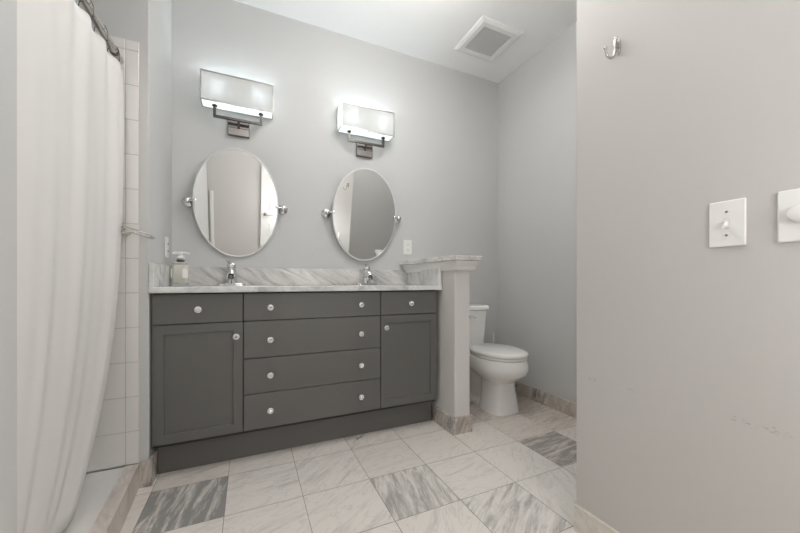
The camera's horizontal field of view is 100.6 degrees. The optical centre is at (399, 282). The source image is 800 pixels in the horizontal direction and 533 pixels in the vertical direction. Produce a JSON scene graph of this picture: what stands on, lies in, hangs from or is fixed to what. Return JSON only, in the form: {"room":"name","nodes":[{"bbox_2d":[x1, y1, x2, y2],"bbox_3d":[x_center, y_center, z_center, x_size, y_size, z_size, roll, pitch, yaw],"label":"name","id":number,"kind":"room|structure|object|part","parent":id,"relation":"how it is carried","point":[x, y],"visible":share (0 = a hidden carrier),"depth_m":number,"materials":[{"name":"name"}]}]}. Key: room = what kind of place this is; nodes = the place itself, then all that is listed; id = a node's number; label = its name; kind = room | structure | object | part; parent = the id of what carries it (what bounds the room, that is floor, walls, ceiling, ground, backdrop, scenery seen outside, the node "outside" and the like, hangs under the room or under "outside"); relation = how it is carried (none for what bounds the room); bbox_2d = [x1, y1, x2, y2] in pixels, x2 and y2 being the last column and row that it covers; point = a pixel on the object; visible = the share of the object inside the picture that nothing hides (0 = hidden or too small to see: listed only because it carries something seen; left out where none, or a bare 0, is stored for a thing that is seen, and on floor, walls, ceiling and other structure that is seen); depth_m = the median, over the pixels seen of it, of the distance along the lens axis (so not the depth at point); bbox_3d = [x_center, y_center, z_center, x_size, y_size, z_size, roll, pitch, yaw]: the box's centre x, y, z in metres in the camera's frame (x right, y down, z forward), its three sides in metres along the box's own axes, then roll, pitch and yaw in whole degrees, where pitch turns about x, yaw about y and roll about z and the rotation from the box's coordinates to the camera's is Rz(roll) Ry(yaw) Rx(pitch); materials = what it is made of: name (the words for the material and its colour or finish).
{"room":"bathroom","nodes":[
{"label":"bathroom","id":0,"kind":"room"},
{"bbox_2d":[0,0,16,532],"bbox_3d":[-0.824,-0.429,-0.322,0.926,2.724,1.741,0,0,-24],"label":"wall","id":1,"kind":"structure","parent":0,"point":[8,8],"depth_m":0.64,"materials":[{"name":"grey paint"}]},
{"bbox_2d":[79,0,123,63],"bbox_3d":[-1.048,-0.979,1.048,0.056,0.056,0.938,0,0,-24],"label":"shower curtain rod","id":2,"kind":"object","parent":1,"relation":"attached to","point":[86,4],"visible":0.79,"depth_m":1.27,"materials":[{"name":"silver metal"}]},
{"bbox_2d":[17,0,123,532],"bbox_3d":[-1.055,-0.096,1.042,0.068,1.808,0.898,0,0,-24],"label":"shower curtain","id":3,"kind":"object","parent":2,"relation":"hanging from","point":[70,92],"visible":0.92,"depth_m":1.03,"materials":[{"name":"white fabric"}]},
{"bbox_2d":[75,0,171,473],"bbox_3d":[-1.678,-0.429,1.559,0.926,2.724,0.491,0,0,-24],"label":"wall","id":4,"kind":"structure","parent":0,"point":[148,23],"depth_m":1.54,"materials":[{"name":"grey paint"}]},
{"bbox_2d":[87,32,138,471],"bbox_3d":[-1.553,-0.133,1.340,0.808,1.906,0.010,0,0,-24],"label":"wall tile","id":5,"kind":"structure","parent":4,"relation":"attached to","point":[116,442],"depth_m":1.49,"materials":[{"name":"white tile"}]},
{"bbox_2d":[121,226,154,238],"bbox_3d":[-1.151,-0.216,1.457,0.127,0.048,0.109,0,0,-24],"label":"towel ring","id":6,"kind":"object","parent":5,"relation":"attached to","point":[125,232],"visible":1,"depth_m":1.45,"materials":[{"name":"silver metal"}]},
{"bbox_3d":[-1.200,-0.217,1.467,0.045,0.032,0.050,0,0,-24],"label":"post","id":7,"kind":"part","parent":6,"relation":"part of","materials":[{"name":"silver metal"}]},
{"bbox_2d":[139,451,156,488],"bbox_3d":[-1.177,0.874,1.553,0.046,0.118,0.097,0,0,-24],"label":"baseboard","id":8,"kind":"structure","parent":4,"relation":"attached to","point":[147,468],"depth_m":1.51,"materials":[{"name":"stone"}]},
{"bbox_2d":[165,236,168,257],"bbox_3d":[-1.292,-0.192,1.843,0.010,0.116,0.072,0,0,-24],"label":"wall outlet","id":9,"kind":"object","parent":4,"relation":"attached to","point":[166,238],"visible":1,"depth_m":1.82,"materials":[{"name":"white plastic"}]},
{"bbox_2d":[172,0,497,343],"bbox_3d":[-0.347,-0.429,2.487,2.864,2.724,0.100,0,0,-24],"label":"wall","id":10,"kind":"structure","parent":0,"point":[439,167],"depth_m":2.36,"materials":[{"name":"grey paint"}]},
{"bbox_2d":[181,148,287,256],"bbox_3d":[-1.011,-0.485,2.068,0.608,0.657,0.114,0,0,-24],"label":"oval mirror","id":11,"kind":"object","parent":10,"relation":"attached to","point":[234,199],"visible":1,"depth_m":2.06,"materials":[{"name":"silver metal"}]},
{"bbox_3d":[-1.258,-0.485,1.979,0.085,0.068,0.071,0,0,-24],"label":"pivot post","id":12,"kind":"part","parent":11,"relation":"part of","materials":[{"name":"silver metal"}]},
{"bbox_3d":[-0.782,-0.485,2.195,0.085,0.068,0.071,0,0,-24],"label":"pivot post","id":13,"kind":"part","parent":11,"relation":"part of","materials":[{"name":"silver metal"}]},
{"bbox_2d":[200,68,273,138],"bbox_3d":[-1.008,-1.088,2.074,0.404,0.326,0.106,0,0,-24],"label":"wall sconce","id":14,"kind":"object","parent":10,"relation":"attached to","point":[220,91],"visible":1,"depth_m":2.05,"materials":[{"name":"glass"}]},
{"bbox_3d":[-1.008,-1.164,2.074,0.398,0.169,0.097,0,0,-24],"label":"lamp shade","id":15,"kind":"part","parent":14,"relation":"part of","materials":[{"name":"glass"}]},
{"bbox_2d":[202,99,271,117],"bbox_3d":[-1.008,-1.081,2.074,0.392,0.001,0.091,0,0,-24],"label":"diffuser","id":16,"kind":"object","parent":14,"relation":"attached to","point":[205,102],"depth_m":2.07,"materials":[{"name":"white glass"}]},
{"bbox_3d":[-1.005,-1.039,2.067,0.290,0.078,0.030,0,0,-24],"label":"arm","id":17,"kind":"part","parent":14,"relation":"part of","materials":[{"name":"silver metal"}]},
{"bbox_3d":[-1.025,-0.977,2.109,0.126,0.104,0.028,0,0,-24],"label":"plate","id":18,"kind":"part","parent":14,"relation":"part of","materials":[{"name":"silver metal"}]},
{"bbox_2d":[189,267,406,285],"bbox_3d":[-0.640,-0.035,2.287,1.563,0.113,0.020,0,0,-24],"label":"backsplash","id":19,"kind":"structure","parent":10,"relation":"attached to","point":[198,276],"depth_m":2.24,"materials":[{"name":"stone"}]},
{"bbox_2d":[321,168,400,260],"bbox_3d":[-0.256,-0.485,2.418,0.614,0.660,0.101,0,0,-24],"label":"oval mirror","id":20,"kind":"object","parent":10,"relation":"attached to","point":[364,217],"visible":1,"depth_m":2.40,"materials":[{"name":"silver metal"}]},
{"bbox_3d":[-0.503,-0.485,2.322,0.085,0.068,0.071,0,0,-24],"label":"pivot post","id":21,"kind":"part","parent":20,"relation":"part of","materials":[{"name":"silver metal"}]},
{"bbox_3d":[-0.021,-0.485,2.541,0.085,0.068,0.071,0,0,-24],"label":"pivot post","id":22,"kind":"part","parent":20,"relation":"part of","materials":[{"name":"silver metal"}]},
{"bbox_2d":[337,101,394,158],"bbox_3d":[-0.246,-1.088,2.420,0.404,0.326,0.106,0,0,-24],"label":"wall sconce","id":23,"kind":"object","parent":10,"relation":"attached to","point":[352,119],"visible":1,"depth_m":2.39,"materials":[{"name":"glass"}]},
{"bbox_3d":[-0.263,-0.977,2.455,0.126,0.104,0.028,0,0,-24],"label":"plate","id":24,"kind":"part","parent":23,"relation":"part of","materials":[{"name":"silver metal"}]},
{"bbox_2d":[339,127,391,140],"bbox_3d":[-0.246,-1.081,2.419,0.392,0.001,0.091,0,0,-24],"label":"diffuser","id":25,"kind":"object","parent":23,"relation":"attached to","point":[343,129],"depth_m":2.42,"materials":[{"name":"white glass"}]},
{"bbox_3d":[-0.246,-1.164,2.419,0.398,0.169,0.097,0,0,-24],"label":"lamp shade","id":26,"kind":"part","parent":23,"relation":"part of","materials":[{"name":"glass"}]},
{"bbox_3d":[-0.243,-1.039,2.413,0.290,0.078,0.030,0,0,-24],"label":"arm","id":27,"kind":"part","parent":23,"relation":"part of","materials":[{"name":"silver metal"}]},
{"bbox_2d":[403,240,411,254],"bbox_3d":[0.061,-0.273,2.611,0.072,0.116,0.010,0,0,-24],"label":"wall outlet","id":28,"kind":"object","parent":10,"relation":"attached to","point":[407,244],"visible":1,"depth_m":2.61,"materials":[{"name":"white plastic"}]},
{"bbox_2d":[406,243,409,251],"bbox_3d":[0.062,-0.273,2.609,0.034,0.068,0.003,0,0,-24],"label":"receptacle","id":29,"kind":"object","parent":28,"relation":"attached to","point":[407,244],"depth_m":2.61,"materials":[{"name":"white plastic"}]},
{"bbox_2d":[120,394,577,532],"bbox_3d":[0.171,0.963,0.879,3.660,0.060,3.355,0,0,-24],"label":"floor","id":30,"kind":"structure","parent":0,"point":[515,473],"depth_m":1.51,"materials":[{"name":"tile"}]},
{"bbox_2d":[61,467,123,532],"bbox_3d":[-1.354,0.878,0.910,0.814,0.106,0.935,0,0,-24],"label":"shower pan","id":31,"kind":"object","parent":30,"relation":"on","point":[97,487],"visible":0.29,"depth_m":1.27,"materials":[{"name":"white plastic"}]},
{"bbox_2d":[89,464,138,532],"bbox_3d":[-0.985,0.877,1.077,0.049,0.112,0.940,0,0,-28],"label":"shower curb","id":32,"kind":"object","parent":30,"relation":"on","point":[112,517],"depth_m":1.26,"materials":[{"name":"stone"}]},
{"bbox_2d":[151,290,436,473],"bbox_3d":[-0.550,0.492,2.059,1.537,0.880,0.509,0,0,-24],"label":"vanity cabinet","id":33,"kind":"object","parent":30,"relation":"on","point":[234,375],"visible":1,"depth_m":1.79,"materials":[{"name":"grey wood"}]},
{"bbox_3d":[-1.161,0.417,1.552,0.007,0.730,0.008,0,0,-24],"label":"panel","id":34,"kind":"part","parent":33,"relation":"part of","materials":[{"name":"grey paint"}]},
{"bbox_3d":[-0.980,0.129,1.627,0.378,0.141,0.020,0,0,-24],"label":"drawer","id":35,"kind":"part","parent":33,"relation":"part of","materials":[{"name":"grey paint"}]},
{"bbox_3d":[-0.975,0.133,1.602,0.033,0.031,0.029,0,0,-24],"label":"knob","id":36,"kind":"part","parent":33,"relation":"part of","materials":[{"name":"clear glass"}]},
{"bbox_3d":[-0.980,0.484,1.627,0.378,0.560,0.020,0,0,-24],"label":"door","id":37,"kind":"part","parent":33,"relation":"part of","materials":[{"name":"grey paint"}]},
{"bbox_3d":[-0.825,0.275,1.671,0.033,0.031,0.029,0,0,-24],"label":"knob","id":38,"kind":"part","parent":33,"relation":"part of","materials":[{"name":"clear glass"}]},
{"bbox_3d":[-0.678,0.673,1.737,0.033,0.031,0.029,0,0,-24],"label":"knob","id":39,"kind":"part","parent":33,"relation":"part of","materials":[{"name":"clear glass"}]},
{"bbox_3d":[-0.678,0.488,1.737,0.033,0.031,0.029,0,0,-24],"label":"knob","id":40,"kind":"part","parent":33,"relation":"part of","materials":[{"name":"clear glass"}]},
{"bbox_3d":[-0.678,0.303,1.737,0.033,0.031,0.029,0,0,-24],"label":"knob","id":41,"kind":"part","parent":33,"relation":"part of","materials":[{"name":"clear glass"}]},
{"bbox_3d":[-0.678,0.133,1.737,0.033,0.031,0.029,0,0,-24],"label":"knob","id":42,"kind":"part","parent":33,"relation":"part of","materials":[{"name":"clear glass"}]},
{"bbox_2d":[148,263,441,292],"bbox_3d":[-0.540,0.044,2.066,1.563,0.271,0.505,0,0,-24],"label":"countertop","id":43,"kind":"structure","parent":33,"relation":"on","point":[201,279],"depth_m":2.12,"materials":[{"name":"stone"}]},
{"bbox_2d":[171,251,189,285],"bbox_3d":[-1.223,-0.075,1.857,0.088,0.192,0.064,0,0,-24],"label":"soap dispenser","id":44,"kind":"object","parent":43,"relation":"on","point":[180,268],"visible":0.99,"depth_m":1.83,"materials":[{"name":"white plastic"}]},
{"bbox_2d":[172,262,188,285],"bbox_3d":[-1.227,-0.046,1.856,0.077,0.134,0.062,0,0,-24],"label":"bottle","id":45,"kind":"object","parent":44,"relation":"attached to","point":[180,270],"depth_m":1.83,"materials":[{"name":"white"}]},
{"bbox_2d":[217,259,245,285],"bbox_3d":[-1.032,-0.058,2.015,0.135,0.158,0.142,0,0,12],"label":"sink faucet","id":46,"kind":"object","parent":43,"relation":"on","point":[231,278],"visible":1,"depth_m":2.00,"materials":[{"name":"silver metal"}]},
{"bbox_3d":[-1.028,-0.112,2.019,0.056,0.050,0.068,0,0,-24],"label":"lever","id":47,"kind":"part","parent":46,"relation":"part of","materials":[{"name":"silver metal"}]},
{"bbox_3d":[-1.010,-0.046,1.987,0.046,0.062,0.102,0,0,-24],"label":"spout","id":48,"kind":"part","parent":46,"relation":"part of","materials":[{"name":"silver metal"}]},
{"bbox_3d":[-1.029,0.014,2.029,0.156,0.014,0.052,0,0,-24],"label":"deck plate","id":49,"kind":"part","parent":46,"relation":"part of","materials":[{"name":"silver metal"}]},
{"bbox_2d":[356,263,376,284],"bbox_3d":[-0.242,-0.058,2.373,0.135,0.158,0.142,0,0,12],"label":"sink faucet","id":50,"kind":"object","parent":43,"relation":"on","point":[367,274],"visible":0.99,"depth_m":2.36,"materials":[{"name":"silver metal"}]},
{"bbox_3d":[-0.238,-0.112,2.377,0.056,0.050,0.068,0,0,-24],"label":"lever","id":51,"kind":"part","parent":50,"relation":"part of","materials":[{"name":"silver metal"}]},
{"bbox_3d":[-0.239,0.014,2.387,0.156,0.014,0.052,0,0,-24],"label":"deck plate","id":52,"kind":"part","parent":50,"relation":"part of","materials":[{"name":"silver metal"}]},
{"bbox_3d":[-0.220,-0.046,2.345,0.046,0.062,0.102,0,0,-24],"label":"spout","id":53,"kind":"part","parent":50,"relation":"part of","materials":[{"name":"silver metal"}]},
{"bbox_3d":[-0.463,0.673,1.862,0.748,0.182,0.020,0,0,-24],"label":"drawer","id":54,"kind":"part","parent":33,"relation":"part of","materials":[{"name":"grey paint"}]},
{"bbox_3d":[-0.463,0.488,1.862,0.748,0.180,0.020,0,0,-24],"label":"drawer","id":55,"kind":"part","parent":33,"relation":"part of","materials":[{"name":"grey paint"}]},
{"bbox_3d":[-0.463,0.299,1.862,0.748,0.190,0.020,0,0,-24],"label":"drawer","id":56,"kind":"part","parent":33,"relation":"part of","materials":[{"name":"grey paint"}]},
{"bbox_3d":[-0.463,0.129,1.862,0.748,0.141,0.020,0,0,-24],"label":"drawer","id":57,"kind":"part","parent":33,"relation":"part of","materials":[{"name":"grey paint"}]},
{"bbox_3d":[0.058,0.129,2.098,0.388,0.141,0.020,0,0,-24],"label":"drawer","id":58,"kind":"part","parent":33,"relation":"part of","materials":[{"name":"grey paint"}]},
{"bbox_3d":[0.058,0.484,2.098,0.388,0.560,0.020,0,0,-24],"label":"door","id":59,"kind":"part","parent":33,"relation":"part of","materials":[{"name":"grey paint"}]},
{"bbox_2d":[469,304,528,415],"bbox_3d":[0.686,0.561,2.532,0.374,0.741,0.662,0,0,-24],"label":"toilet","id":60,"kind":"object","parent":30,"relation":"on","point":[494,369],"visible":0.91,"depth_m":2.36,"materials":[{"name":"white ceramic"}]},
{"bbox_3d":[0.586,0.379,2.753,0.224,0.297,0.166,0,0,-24],"label":"tank","id":61,"kind":"part","parent":60,"relation":"part of","materials":[{"name":"white ceramic"}]},
{"bbox_3d":[0.588,0.210,2.750,0.252,0.039,0.185,0,0,-24],"label":"tank lid","id":62,"kind":"part","parent":60,"relation":"part of","materials":[{"name":"white ceramic"}]},
{"bbox_3d":[0.725,0.531,2.446,0.362,0.018,0.449,0,0,-24],"label":"seat","id":63,"kind":"part","parent":60,"relation":"part of","materials":[{"name":"white plastic"}]},
{"bbox_3d":[0.725,0.503,2.448,0.368,0.030,0.460,0,0,-24],"label":"lid","id":64,"kind":"part","parent":60,"relation":"part of","materials":[{"name":"white plastic"}]},
{"bbox_3d":[0.719,0.736,2.461,0.374,0.391,0.506,0,0,-24],"label":"bowl","id":65,"kind":"part","parent":60,"relation":"part of","materials":[{"name":"white ceramic"}]},
{"bbox_2d":[235,0,576,82],"bbox_3d":[0.073,-1.831,0.876,3.550,0.080,3.381,0,0,-24],"label":"ceiling","id":66,"kind":"structure","parent":0,"point":[428,30],"depth_m":2.29,"materials":[{"name":"white paint"}]},
{"bbox_2d":[454,16,523,61],"bbox_3d":[0.651,-1.782,2.462,0.363,0.017,0.345,0,0,-24],"label":"ceiling vent","id":67,"kind":"object","parent":66,"relation":"in","point":[488,38],"visible":1,"depth_m":2.43,"materials":[{"name":"white plastic"}]},
{"bbox_2d":[465,27,510,56],"bbox_3d":[0.651,-1.783,2.462,0.249,0.014,0.231,0,0,-24],"label":"grille","id":68,"kind":"object","parent":67,"relation":"attached to","point":[486,41],"depth_m":2.46,"materials":[{"name":"grey plastic"}]},
{"bbox_2d":[498,21,576,403],"bbox_3d":[1.250,-0.429,2.311,0.100,2.724,1.541,0,0,-24],"label":"wall","id":69,"kind":"structure","parent":0,"point":[537,102],"depth_m":2.56,"materials":[{"name":"grey paint"}]},
{"bbox_2d":[515,381,576,418],"bbox_3d":[1.191,0.883,2.305,0.012,0.100,1.479,0,0,-24],"label":"baseboard","id":70,"kind":"structure","parent":69,"relation":"attached to","point":[567,407],"depth_m":2.48,"materials":[{"name":"stone"}]},
{"bbox_2d":[431,0,799,532],"bbox_3d":[1.170,-0.429,1.374,1.020,2.724,3.181,0,0,-24],"label":"wall","id":71,"kind":"structure","parent":0,"point":[688,350],"depth_m":0.95,"materials":[{"name":"grey paint"}]},
{"bbox_2d":[403,260,478,272],"bbox_3d":[0.257,-0.102,2.332,0.202,0.058,0.682,0,0,-24],"label":"trim","id":72,"kind":"structure","parent":71,"relation":"attached to","point":[455,264],"depth_m":2.11,"materials":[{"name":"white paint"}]},
{"bbox_2d":[400,255,481,264],"bbox_3d":[0.254,-0.147,2.324,0.251,0.030,0.694,0,0,-24],"label":"countertop","id":73,"kind":"structure","parent":71,"relation":"attached to","point":[452,257],"depth_m":2.09,"materials":[{"name":"stone"}]},
{"bbox_2d":[433,405,471,435],"bbox_3d":[0.252,0.883,2.344,0.140,0.100,0.656,0,0,-24],"label":"baseboard","id":74,"kind":"structure","parent":71,"relation":"attached to","point":[462,424],"depth_m":2.06,"materials":[{"name":"stone"}]},
{"bbox_2d":[574,503,618,532],"bbox_3d":[1.004,0.883,0.491,0.012,0.100,1.670,0,0,-24],"label":"baseboard","id":75,"kind":"structure","parent":71,"relation":"attached to","point":[584,521],"depth_m":1.20,"materials":[{"name":"stone"}]},
{"bbox_2d":[603,36,620,59],"bbox_3d":[0.697,-0.773,1.093,0.074,0.084,0.016,0,0,-24],"label":"robe hook","id":76,"kind":"object","parent":71,"relation":"attached to","point":[617,41],"visible":1,"depth_m":1.10,"materials":[{"name":"silver metal"}]},
{"bbox_3d":[0.727,-0.785,1.107,0.007,0.058,0.016,0,0,-24],"label":"plate","id":77,"kind":"part","parent":76,"relation":"part of","materials":[{"name":"silver metal"}]},
{"bbox_2d":[709,198,745,247],"bbox_3d":[0.835,-0.150,0.851,0.022,0.119,0.073,0,0,-24],"label":"light switch","id":78,"kind":"object","parent":71,"relation":"attached to","point":[727,219],"visible":1,"depth_m":0.85,"materials":[{"name":"white plastic"}]},
{"bbox_2d":[777,188,799,242],"bbox_3d":[0.887,-0.150,0.737,0.022,0.119,0.073,0,0,-24],"label":"dimmer switch","id":79,"kind":"object","parent":71,"relation":"attached to","point":[788,201],"visible":1,"depth_m":0.76,"materials":[{"name":"white plastic"}]},
{"bbox_3d":[0.884,-0.152,0.735,0.016,0.039,0.039,0,0,-24],"label":"knob","id":80,"kind":"part","parent":79,"relation":"part of","materials":[{"name":"white plastic"}]}
]}

